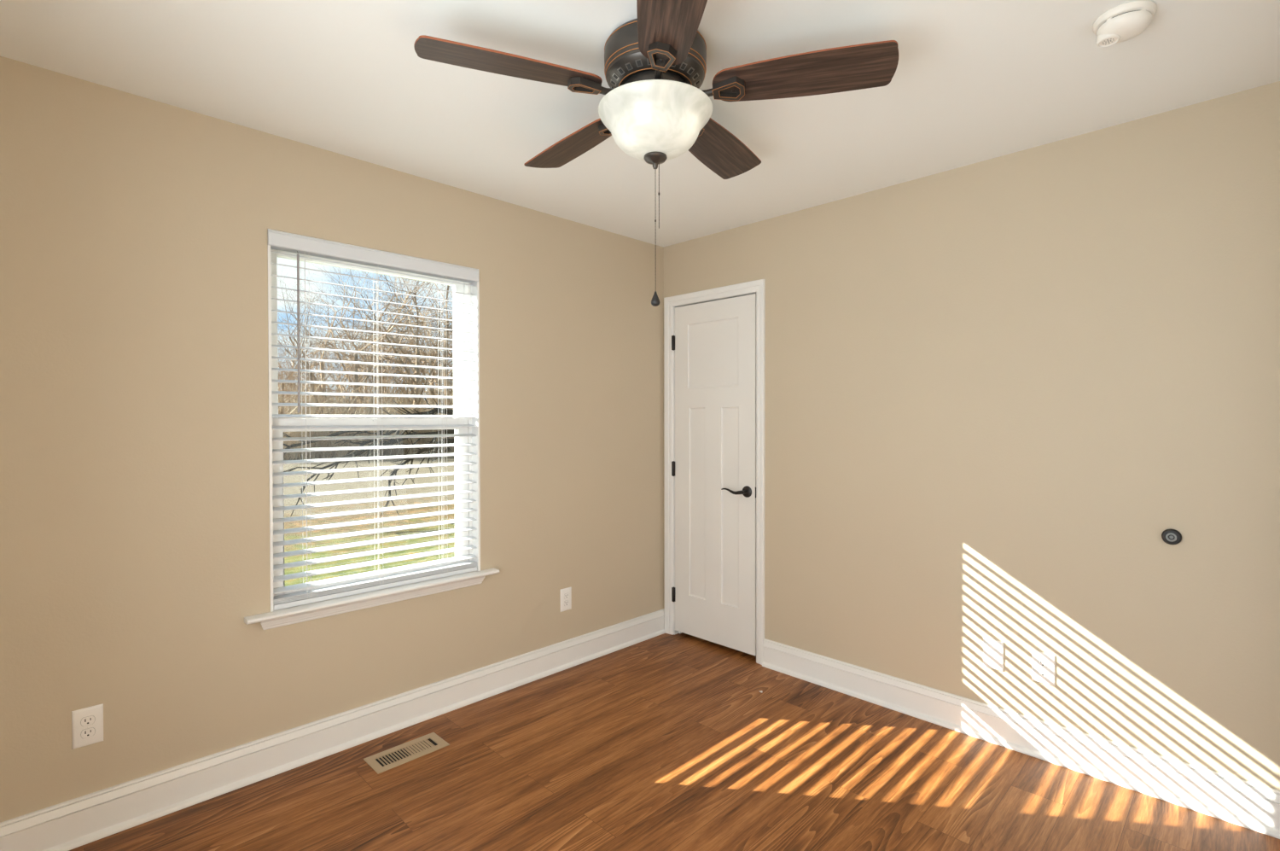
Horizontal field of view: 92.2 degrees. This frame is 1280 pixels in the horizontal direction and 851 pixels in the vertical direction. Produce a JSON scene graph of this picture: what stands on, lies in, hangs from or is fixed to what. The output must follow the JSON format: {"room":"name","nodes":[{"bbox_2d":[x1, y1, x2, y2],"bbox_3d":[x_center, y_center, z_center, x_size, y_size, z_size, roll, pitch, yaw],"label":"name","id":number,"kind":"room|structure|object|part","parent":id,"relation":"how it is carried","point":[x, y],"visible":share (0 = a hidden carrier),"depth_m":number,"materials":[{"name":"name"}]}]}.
{"room":"empty bedroom","nodes":[
{"label":"empty bedroom","id":0,"kind":"room"},
{"bbox_2d":[0,55,663,822],"bbox_3d":[-1.011,0.114,2.867,0.165,2.460,3.360,1,1,45],"label":"wall","id":1,"kind":"structure","parent":0,"point":[135,461],"depth_m":2.21,"materials":[{"name":"beige paint"}]},
{"bbox_2d":[71,703,103,749],"bbox_3d":[-1.779,0.970,1.984,0.009,0.122,0.075,1,1,45],"label":"electrical outlet","id":2,"kind":"object","parent":1,"relation":"attached to","point":[87,723],"visible":1,"depth_m":1.98,"materials":[{"name":"white plastic"}]},
{"bbox_2d":[80,727,95,738],"bbox_3d":[-1.778,0.990,1.982,0.004,0.029,0.036,1,1,45],"label":"receptacle","id":3,"kind":"object","parent":2,"relation":"attached to","point":[85,732],"depth_m":1.98,"materials":[{"name":"white plastic"}]},
{"bbox_2d":[80,715,95,726],"bbox_3d":[-1.778,0.951,1.982,0.004,0.029,0.036,1,1,45],"label":"receptacle","id":4,"kind":"object","parent":2,"relation":"attached to","point":[85,720],"depth_m":1.98,"materials":[{"name":"white plastic"}]},
{"bbox_2d":[0,608,665,850],"bbox_3d":[-0.941,1.253,2.810,0.030,0.144,3.119,1,1,45],"label":"baseboard","id":5,"kind":"structure","parent":1,"relation":"attached to","point":[72,823],"depth_m":2.38,"materials":[{"name":"white paint"}]},
{"bbox_2d":[244,228,499,629],"bbox_3d":[-1.139,0.009,2.700,0.215,1.525,1.063,1,1,45],"label":"window","id":6,"kind":"structure","parent":1,"relation":"in","point":[278,618],"depth_m":2.73,"materials":[{"name":"white plastic"}]},
{"bbox_3d":[-1.175,-0.356,2.740,0.032,0.741,0.849,1,1,45],"label":"sash","id":7,"kind":"part","parent":6,"relation":"part of","materials":[{"name":"white plastic"}]},
{"bbox_3d":[-1.147,0.330,2.720,0.042,0.727,0.849,1,1,45],"label":"sash","id":8,"kind":"part","parent":6,"relation":"part of","materials":[{"name":"white plastic"}]},
{"bbox_3d":[-1.173,-0.014,2.741,0.108,1.478,0.903,1,1,45],"label":"frame","id":9,"kind":"part","parent":6,"relation":"part of","materials":[{"name":"white plastic"}]},
{"bbox_3d":[-1.102,0.718,2.671,0.114,0.019,1.063,1,1,45],"label":"sill","id":10,"kind":"part","parent":6,"relation":"part of","materials":[{"name":"white paint"}]},
{"bbox_2d":[267,229,478,610],"bbox_3d":[-1.115,-0.020,2.676,0.079,1.455,0.892,1,1,45],"label":"window blind","id":11,"kind":"object","parent":6,"relation":"attached to","point":[298,244],"visible":0.95,"depth_m":2.62,"materials":[{"name":"white plastic"}]},
{"bbox_3d":[-1.340,0.005,2.468,0.002,1.388,0.002,-1,1,-36],"label":"lift cord","id":12,"kind":"part","parent":11,"relation":"part of","materials":[{"name":"white fabric"}]},
{"bbox_3d":[-1.339,0.000,2.467,0.054,1.378,0.016,1,1,45],"label":"ladder cord","id":13,"kind":"part","parent":11,"relation":"part of","materials":[{"name":"white fabric"}]},
{"bbox_3d":[-1.118,0.698,2.695,0.058,0.020,0.873,1,1,45],"label":"rail","id":14,"kind":"part","parent":11,"relation":"part of","materials":[{"name":"white plastic"}]},
{"bbox_3d":[-1.137,0.002,2.671,0.002,1.388,0.002,0,1,36],"label":"lift cord","id":15,"kind":"part","parent":11,"relation":"part of","materials":[{"name":"white fabric"}]},
{"bbox_3d":[-1.136,-0.003,2.670,0.054,1.378,0.016,1,1,45],"label":"ladder cord","id":16,"kind":"part","parent":11,"relation":"part of","materials":[{"name":"white fabric"}]},
{"bbox_3d":[-0.925,0.000,2.883,0.002,1.388,0.002,0,1,36],"label":"lift cord","id":17,"kind":"part","parent":11,"relation":"part of","materials":[{"name":"white fabric"}]},
{"bbox_3d":[-0.924,-0.005,2.883,0.054,1.378,0.016,1,1,45],"label":"ladder cord","id":18,"kind":"part","parent":11,"relation":"part of","materials":[{"name":"white fabric"}]},
{"bbox_2d":[560,587,571,611],"bbox_3d":[-0.402,0.950,3.361,0.009,0.122,0.075,1,1,45],"label":"electrical outlet","id":19,"kind":"object","parent":1,"relation":"attached to","point":[566,593],"visible":1,"depth_m":3.36,"materials":[{"name":"white plastic"}]},
{"bbox_2d":[564,599,569,605],"bbox_3d":[-0.401,0.969,3.360,0.004,0.029,0.036,1,1,45],"label":"receptacle","id":20,"kind":"object","parent":19,"relation":"attached to","point":[566,602],"depth_m":3.36,"materials":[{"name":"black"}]},
{"bbox_2d":[564,593,569,599],"bbox_3d":[-0.401,0.930,3.359,0.004,0.029,0.036,1,1,45],"label":"receptacle","id":21,"kind":"object","parent":19,"relation":"attached to","point":[566,595],"depth_m":3.36,"materials":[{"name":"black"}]},
{"bbox_2d":[0,0,1279,247],"bbox_3d":[0.722,-1.165,1.636,4.510,0.120,4.090,1,1,45],"label":"ceiling","id":22,"kind":"structure","parent":0,"point":[973,81],"depth_m":1.95,"materials":[{"name":"white paint"}]},
{"bbox_2d":[413,0,898,306],"bbox_3d":[0.032,-0.730,1.833,1.252,0.751,1.271,1,1,45],"label":"ceiling fan","id":23,"kind":"object","parent":22,"relation":"hanging from","point":[654,107],"visible":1,"depth_m":1.69,"materials":[{"name":"brown wood"}]},
{"bbox_3d":[-0.341,-0.961,1.645,0.493,0.006,0.161,0,13,-22],"label":"blade","id":24,"kind":"part","parent":23,"relation":"part of","materials":[{"name":"brown wood"}]},
{"bbox_3d":[-0.219,-0.966,2.117,0.161,0.006,0.493,-16,10,-38],"label":"blade","id":25,"kind":"part","parent":23,"relation":"part of","materials":[{"name":"brown wood"}]},
{"bbox_3d":[0.045,-0.570,1.802,0.004,0.367,0.004,0,1,22],"label":"pull chain","id":26,"kind":"part","parent":23,"relation":"part of","materials":[{"name":"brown metal"}]},
{"bbox_2d":[610,58,700,88],"bbox_3d":[0.045,-0.993,1.797,0.262,0.013,0.262,1,1,45],"label":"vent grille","id":27,"kind":"object","parent":23,"relation":"attached to","point":[623,71],"depth_m":1.72,"materials":[{"name":"brown metal"}]},
{"bbox_3d":[0.045,-0.854,1.799,0.335,0.134,0.335,1,1,45],"label":"lamp shade","id":28,"kind":"part","parent":23,"relation":"part of","materials":[{"name":"white glass"}]},
{"bbox_3d":[0.056,-0.675,1.800,0.004,0.197,0.004,1,1,45],"label":"pull chain","id":29,"kind":"part","parent":23,"relation":"part of","materials":[{"name":"brown metal"}]},
{"bbox_3d":[0.070,-0.959,1.384,0.161,0.006,0.493,12,0,-4],"label":"blade","id":30,"kind":"part","parent":23,"relation":"part of","materials":[{"name":"brown wood"}]},
{"bbox_3d":[0.267,-0.967,2.147,0.161,0.006,0.493,-14,-7,32],"label":"blade","id":31,"kind":"part","parent":23,"relation":"part of","materials":[{"name":"brown wood"}]},
{"bbox_3d":[0.446,-0.962,1.694,0.493,0.006,0.161,0,-11,14],"label":"blade","id":32,"kind":"part","parent":23,"relation":"part of","materials":[{"name":"brown wood"}]},
{"bbox_2d":[1092,0,1157,46],"bbox_3d":[1.309,-1.078,1.665,0.137,0.057,0.137,1,1,45],"label":"smoke detector","id":33,"kind":"object","parent":22,"relation":"attached to","point":[1125,21],"visible":1,"depth_m":1.63,"materials":[{"name":"white plastic"}]},
{"bbox_2d":[68,632,1279,850],"bbox_3d":[0.757,1.395,1.632,4.420,0.120,4.090,1,1,45],"label":"floor","id":34,"kind":"structure","parent":0,"point":[665,741],"depth_m":2.26,"materials":[{"name":"brown wood"}]},
{"bbox_2d":[363,732,449,773],"bbox_3d":[-0.945,1.325,2.503,0.143,0.006,0.296,1,1,45],"label":"floor vent","id":35,"kind":"object","parent":34,"relation":"in","point":[386,759],"visible":1,"depth_m":2.49,"materials":[{"name":"beige metal"}]},
{"bbox_2d":[663,81,1279,790],"bbox_3d":[1.247,0.111,2.901,2.980,2.460,0.120,1,1,45],"label":"wall","id":36,"kind":"structure","parent":0,"point":[994,389],"depth_m":2.44,"materials":[{"name":"beige paint"}]},
{"bbox_2d":[663,279,765,664],"bbox_3d":[0.444,0.255,3.660,0.739,2.117,0.175,1,1,45],"label":"door","id":37,"kind":"structure","parent":36,"relation":"in","point":[714,339],"depth_m":3.62,"materials":[{"name":"white paint"}]},
{"bbox_3d":[0.531,0.372,3.485,0.150,0.032,0.048,1,1,45],"label":"lever","id":38,"kind":"part","parent":37,"relation":"part of","materials":[{"name":"brown metal"}]},
{"bbox_3d":[0.598,0.373,3.459,0.065,0.065,0.014,1,1,45],"label":"handle","id":39,"kind":"part","parent":37,"relation":"part of","materials":[{"name":"brown metal"}]},
{"bbox_2d":[983,637,1003,670],"bbox_3d":[1.483,0.961,2.585,0.078,0.122,0.008,1,1,45],"label":"wall plate","id":40,"kind":"object","parent":36,"relation":"attached to","point":[992,649],"visible":1,"depth_m":2.58,"materials":[{"name":"white plastic"}]},
{"bbox_2d":[762,638,1279,838],"bbox_3d":[1.421,1.251,2.635,2.102,0.144,0.030,1,1,45],"label":"baseboard","id":41,"kind":"structure","parent":36,"relation":"attached to","point":[1247,804],"depth_m":2.42,"materials":[{"name":"white paint"}]},
{"bbox_2d":[1031,649,1055,686],"bbox_3d":[1.610,0.968,2.458,0.080,0.122,0.009,1,1,45],"label":"electrical outlet","id":42,"kind":"object","parent":36,"relation":"attached to","point":[1043,664],"visible":1,"depth_m":2.45,"materials":[{"name":"white plastic"}]},
{"bbox_2d":[1037,668,1047,677],"bbox_3d":[1.609,0.988,2.457,0.036,0.029,0.004,1,1,45],"label":"receptacle","id":43,"kind":"object","parent":42,"relation":"attached to","point":[1042,672],"depth_m":2.46,"materials":[{"name":"white plastic"}]},
{"bbox_2d":[1037,658,1048,667],"bbox_3d":[1.608,0.949,2.456,0.036,0.029,0.004,1,1,45],"label":"receptacle","id":44,"kind":"object","parent":42,"relation":"attached to","point":[1041,662],"depth_m":2.45,"materials":[{"name":"white plastic"}]},
{"bbox_2d":[1161,528,1181,544],"bbox_3d":[1.878,0.394,2.175,0.056,0.056,0.020,1,1,45],"label":"bumper cover","id":45,"kind":"object","parent":36,"relation":"attached to","point":[1170,536],"visible":1,"depth_m":2.17,"materials":[{"name":"black rubber"}]},
{"label":"outside","id":46,"kind":"structure","parent":0,"visible":0},
{"bbox_2d":[283,448,454,586],"bbox_3d":[-26.436,1.127,44.637,94.830,0.910,80.000,1,1,45],"label":"ground","id":47,"kind":"structure","parent":46,"point":[369,474],"depth_m":12.80,"materials":[{"name":"green plant"}]},
{"bbox_2d":[278,349,302,397],"bbox_3d":[-23.507,-2.483,39.257,7.517,7.749,4.475,0,1,-5],"label":"bare tree","id":48,"kind":"object","parent":47,"relation":"on","point":[290,349],"visible":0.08,"depth_m":38.73,"materials":[{"name":"brown plant"}]},
{"bbox_2d":[277,351,304,413],"bbox_3d":[-22.348,-2.249,36.131,7.290,7.514,4.339,0,1,5],"label":"bare tree","id":49,"kind":"object","parent":47,"relation":"on","point":[287,352],"visible":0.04,"depth_m":35.65,"materials":[{"name":"brown plant"}]},
{"bbox_2d":[277,319,319,396],"bbox_3d":[-24.570,-3.286,42.392,5.567,9.145,8.137,0,1,31],"label":"bare tree","id":50,"kind":"object","parent":47,"relation":"on","point":[277,319],"visible":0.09,"depth_m":42.20,"materials":[{"name":"brown plant"}]},
{"bbox_2d":[277,349,331,433],"bbox_3d":[-17.859,-1.529,32.042,3.950,6.259,4.390,0,1,23],"label":"bare tree","id":51,"kind":"object","parent":47,"relation":"on","point":[277,349],"visible":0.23,"depth_m":32.11,"materials":[{"name":"brown plant"}]},
{"bbox_2d":[277,325,333,410],"bbox_3d":[-20.120,-2.439,34.334,7.252,7.964,4.841,0,1,33],"label":"bare tree","id":52,"kind":"object","parent":47,"relation":"on","point":[278,325],"visible":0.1,"depth_m":34.61,"materials":[{"name":"brown plant"}]},
{"bbox_2d":[280,348,331,402],"bbox_3d":[-20.688,-1.771,37.852,4.488,6.399,4.038,0,1,28],"label":"bare tree","id":53,"kind":"object","parent":47,"relation":"on","point":[330,348],"visible":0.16,"depth_m":38.19,"materials":[{"name":"brown plant"}]},
{"bbox_2d":[278,366,338,418],"bbox_3d":[-17.350,-1.473,29.789,4.253,6.131,5.935,0,1,34],"label":"bare tree","id":54,"kind":"object","parent":47,"relation":"on","point":[316,366],"visible":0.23,"depth_m":30.39,"materials":[{"name":"brown plant"}]},
{"bbox_2d":[277,300,353,390],"bbox_3d":[-22.880,-3.696,40.222,9.088,10.214,6.218,-1,1,-39],"label":"bare tree","id":55,"kind":"object","parent":47,"relation":"on","point":[310,300],"visible":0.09,"depth_m":40.54,"materials":[{"name":"brown plant"}]},
{"bbox_2d":[285,337,352,395],"bbox_3d":[-21.837,-2.639,42.342,5.584,7.962,5.024,0,1,-25],"label":"bare tree","id":56,"kind":"object","parent":47,"relation":"on","point":[285,338],"visible":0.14,"depth_m":41.73,"materials":[{"name":"brown plant"}]},
{"bbox_2d":[278,300,369,414],"bbox_3d":[-16.751,-2.420,31.126,4.882,8.020,7.136,0,1,-34],"label":"bare tree","id":57,"kind":"object","parent":47,"relation":"on","point":[306,355],"visible":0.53,"depth_m":30.63,"materials":[{"name":"brown plant"}]},
{"bbox_2d":[296,340,350,395],"bbox_3d":[-22.221,-2.933,44.389,5.890,8.467,8.191,0,1,-33],"label":"bare tree","id":58,"kind":"object","parent":47,"relation":"on","point":[313,340],"visible":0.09,"depth_m":44.72,"materials":[{"name":"brown plant"}]},
{"bbox_2d":[279,330,374,398],"bbox_3d":[-22.777,-3.714,47.034,5.824,10.085,9.783,0,1,12],"label":"bare tree","id":59,"kind":"object","parent":47,"relation":"on","point":[312,330],"visible":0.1,"depth_m":45.99,"materials":[{"name":"brown plant"}]},
{"bbox_2d":[277,271,394,455],"bbox_3d":[-16.013,-3.603,31.363,6.177,10.519,10.193,0,1,-15],"label":"bare tree","id":60,"kind":"object","parent":47,"relation":"on","point":[311,376],"visible":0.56,"depth_m":30.10,"materials":[{"name":"brown plant"}]},
{"bbox_2d":[302,324,374,397],"bbox_3d":[-21.982,-3.581,45.815,8.782,9.871,6.009,1,1,45],"label":"bare tree","id":61,"kind":"object","parent":47,"relation":"on","point":[357,324],"visible":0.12,"depth_m":46.38,"materials":[{"name":"brown plant"}]},
{"bbox_2d":[306,334,374,399],"bbox_3d":[-19.783,-3.108,42.874,8.590,8.880,6.177,0,1,38],"label":"bare tree","id":62,"kind":"object","parent":47,"relation":"on","point":[346,334],"visible":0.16,"depth_m":42.41,"materials":[{"name":"brown plant"}]},
{"bbox_2d":[278,302,412,436],"bbox_3d":[-15.785,-2.747,33.180,6.041,8.709,8.431,0,1,28],"label":"bare tree","id":63,"kind":"object","parent":47,"relation":"on","point":[292,302],"visible":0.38,"depth_m":33.39,"materials":[{"name":"brown plant"}]},
{"bbox_2d":[302,301,390,455],"bbox_3d":[-14.875,-2.304,31.428,5.016,7.950,5.576,0,1,-15],"label":"bare tree","id":64,"kind":"object","parent":47,"relation":"on","point":[362,365],"visible":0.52,"depth_m":31.37,"materials":[{"name":"brown plant"}]},
{"bbox_2d":[278,282,432,407],"bbox_3d":[-18.085,-3.854,39.803,10.223,10.538,6.085,0,1,-35],"label":"bare tree","id":65,"kind":"object","parent":47,"relation":"on","point":[283,282],"visible":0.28,"depth_m":39.01,"materials":[{"name":"brown plant"}]},
{"bbox_2d":[277,267,452,431],"bbox_3d":[-14.204,-4.827,34.309,7.486,12.963,12.575,0,1,19],"label":"bare tree","id":66,"kind":"object","parent":47,"relation":"on","point":[341,322],"visible":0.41,"depth_m":32.99,"materials":[{"name":"brown plant"}]},
{"bbox_2d":[278,360,454,459],"bbox_3d":[-14.719,-1.038,40.604,28.556,5.148,23.008,-1,1,-42],"label":"brush","id":67,"kind":"object","parent":47,"relation":"on","point":[326,443],"visible":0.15,"depth_m":30.64,"materials":[{"name":"plant"}]},
{"bbox_2d":[283,394,453,517],"bbox_3d":[-4.828,-0.809,12.005,1.968,5.606,5.275,1,1,45],"label":"tree","id":68,"kind":"object","parent":47,"relation":"on","point":[391,441],"visible":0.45,"depth_m":12.02,"materials":[{"name":"plant"}]},
{"bbox_2d":[285,268,453,450],"bbox_3d":[-13.491,-4.920,32.272,9.202,13.265,12.841,0,1,-29],"label":"bare tree","id":69,"kind":"object","parent":47,"relation":"on","point":[416,380],"visible":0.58,"depth_m":31.11,"materials":[{"name":"brown plant"}]},
{"bbox_2d":[308,303,430,402],"bbox_3d":[-18.362,-3.346,37.803,9.280,9.593,6.673,0,1,26],"label":"bare tree","id":70,"kind":"object","parent":47,"relation":"on","point":[349,368],"visible":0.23,"depth_m":37.91,"materials":[{"name":"brown plant"}]},
{"bbox_2d":[324,271,432,390],"bbox_3d":[-18.979,-4.397,41.909,6.683,11.572,11.226,-1,1,-41],"label":"bare tree","id":71,"kind":"object","parent":47,"relation":"on","point":[355,271],"visible":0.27,"depth_m":40.44,"materials":[{"name":"brown plant"}]},
{"bbox_2d":[309,291,453,410],"bbox_3d":[-15.490,-3.575,38.336,9.014,10.131,6.167,0,1,-11],"label":"bare tree","id":72,"kind":"object","parent":47,"relation":"on","point":[384,377],"visible":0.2,"depth_m":37.04,"materials":[{"name":"brown plant"}]},
{"bbox_2d":[312,271,452,451],"bbox_3d":[-12.200,-6.570,36.560,14.624,16.436,10.005,-1,1,-41],"label":"bare tree","id":73,"kind":"object","parent":47,"relation":"on","point":[446,333],"visible":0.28,"depth_m":34.27,"materials":[{"name":"brown plant"}]},
{"bbox_2d":[313,264,452,453],"bbox_3d":[-12.586,-4.045,31.148,6.954,11.423,10.163,0,1,-24],"label":"bare tree","id":74,"kind":"object","parent":47,"relation":"on","point":[356,366],"visible":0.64,"depth_m":30.67,"materials":[{"name":"brown plant"}]},
{"bbox_2d":[349,325,424,418],"bbox_3d":[-15.001,-2.419,36.053,5.522,7.873,4.968,0,1,28],"label":"bare tree","id":75,"kind":"object","parent":47,"relation":"on","point":[423,325],"visible":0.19,"depth_m":36.48,"materials":[{"name":"brown plant"}]},
{"bbox_2d":[337,302,452,399],"bbox_3d":[-16.246,-4.870,47.661,12.161,12.563,8.714,0,1,4],"label":"bare tree","id":76,"kind":"object","parent":47,"relation":"on","point":[450,302],"visible":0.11,"depth_m":46.24,"materials":[{"name":"brown plant"}]},
{"bbox_2d":[337,292,452,407],"bbox_3d":[-13.341,-3.769,39.347,10.111,10.445,7.245,0,1,19],"label":"bare tree","id":77,"kind":"object","parent":47,"relation":"on","point":[449,293],"visible":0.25,"depth_m":38.40,"materials":[{"name":"brown plant"}]},
{"bbox_2d":[343,273,453,395],"bbox_3d":[-13.092,-4.325,39.947,11.209,11.568,6.793,0,1,-12],"label":"bare tree","id":78,"kind":"object","parent":47,"relation":"on","point":[360,274],"visible":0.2,"depth_m":39.21,"materials":[{"name":"brown plant"}]},
{"bbox_2d":[349,275,448,392],"bbox_3d":[-17.139,-5.091,45.258,7.875,12.937,11.510,0,1,-26],"label":"bare tree","id":79,"kind":"object","parent":47,"relation":"on","point":[382,276],"visible":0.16,"depth_m":44.27,"materials":[{"name":"brown plant"}]},
{"bbox_2d":[349,289,449,410],"bbox_3d":[-15.463,-3.997,40.559,6.893,10.924,7.662,0,1,-27],"label":"bare tree","id":80,"kind":"object","parent":47,"relation":"on","point":[433,370],"visible":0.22,"depth_m":40.74,"materials":[{"name":"brown plant"}]},
{"bbox_2d":[357,294,443,401],"bbox_3d":[-15.453,-3.704,40.440,6.195,10.176,9.054,0,1,5],"label":"bare tree","id":81,"kind":"object","parent":47,"relation":"on","point":[363,294],"visible":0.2,"depth_m":40.04,"materials":[{"name":"brown plant"}]},
{"bbox_2d":[360,307,453,401],"bbox_3d":[-13.944,-3.583,41.932,9.702,10.023,6.952,-1,1,-45],"label":"bare tree","id":82,"kind":"object","parent":47,"relation":"on","point":[394,307],"visible":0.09,"depth_m":41.75,"materials":[{"name":"brown plant"}]},
{"bbox_2d":[366,287,453,404],"bbox_3d":[-17.414,-4.751,49.336,8.455,12.189,11.799,0,1,-11],"label":"bare tree","id":83,"kind":"object","parent":47,"relation":"on","point":[394,288],"visible":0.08,"depth_m":49.53,"materials":[{"name":"brown plant"}]},
{"bbox_2d":[368,289,453,400],"bbox_3d":[-14.414,-4.217,43.437,6.541,11.327,10.988,1,1,44],"label":"bare tree","id":84,"kind":"object","parent":47,"relation":"on","point":[391,289],"visible":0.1,"depth_m":42.04,"materials":[{"name":"brown plant"}]},
{"bbox_2d":[369,288,453,453],"bbox_3d":[-10.574,-3.307,33.404,9.590,9.897,5.812,0,1,-18],"label":"bare tree","id":85,"kind":"object","parent":47,"relation":"on","point":[438,393],"visible":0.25,"depth_m":33.34,"materials":[{"name":"brown plant"}]},
{"bbox_2d":[370,284,452,405],"bbox_3d":[-14.748,-5.306,46.762,13.069,13.488,7.920,0,1,-3],"label":"bare tree","id":86,"kind":"object","parent":47,"relation":"on","point":[441,284],"visible":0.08,"depth_m":47.25,"materials":[{"name":"brown plant"}]},
{"bbox_2d":[382,346,441,401],"bbox_3d":[-17.268,-2.927,45.720,6.040,8.612,5.434,0,1,-17],"label":"bare tree","id":87,"kind":"object","parent":47,"relation":"on","point":[382,346],"visible":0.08,"depth_m":44.73,"materials":[{"name":"brown plant"}]},
{"bbox_2d":[373,280,453,405],"bbox_3d":[-11.127,-4.873,38.997,8.855,12.766,12.358,0,1,34],"label":"bare tree","id":88,"kind":"object","parent":47,"relation":"on","point":[451,392],"visible":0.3,"depth_m":35.47,"materials":[{"name":"brown plant"}]},
{"bbox_2d":[405,285,453,404],"bbox_3d":[-11.018,-3.563,38.538,7.127,10.162,6.412,0,1,-19],"label":"bare tree","id":89,"kind":"object","parent":47,"relation":"on","point":[431,286],"visible":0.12,"depth_m":37.58,"materials":[{"name":"brown plant"}]},
{"bbox_2d":[406,332,453,401],"bbox_3d":[-11.077,-4.400,42.199,10.375,11.661,7.098,0,1,4],"label":"bare tree","id":90,"kind":"object","parent":47,"relation":"on","point":[430,333],"visible":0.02,"depth_m":40.43,"materials":[{"name":"brown plant"}]},
{"bbox_2d":[408,286,452,340],"bbox_3d":[-11.892,-5.617,49.187,9.686,13.925,13.472,0,1,29],"label":"bare tree","id":91,"kind":"object","parent":47,"relation":"on","point":[445,287],"visible":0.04,"depth_m":47.62,"materials":[{"name":"brown plant"}]}
]}

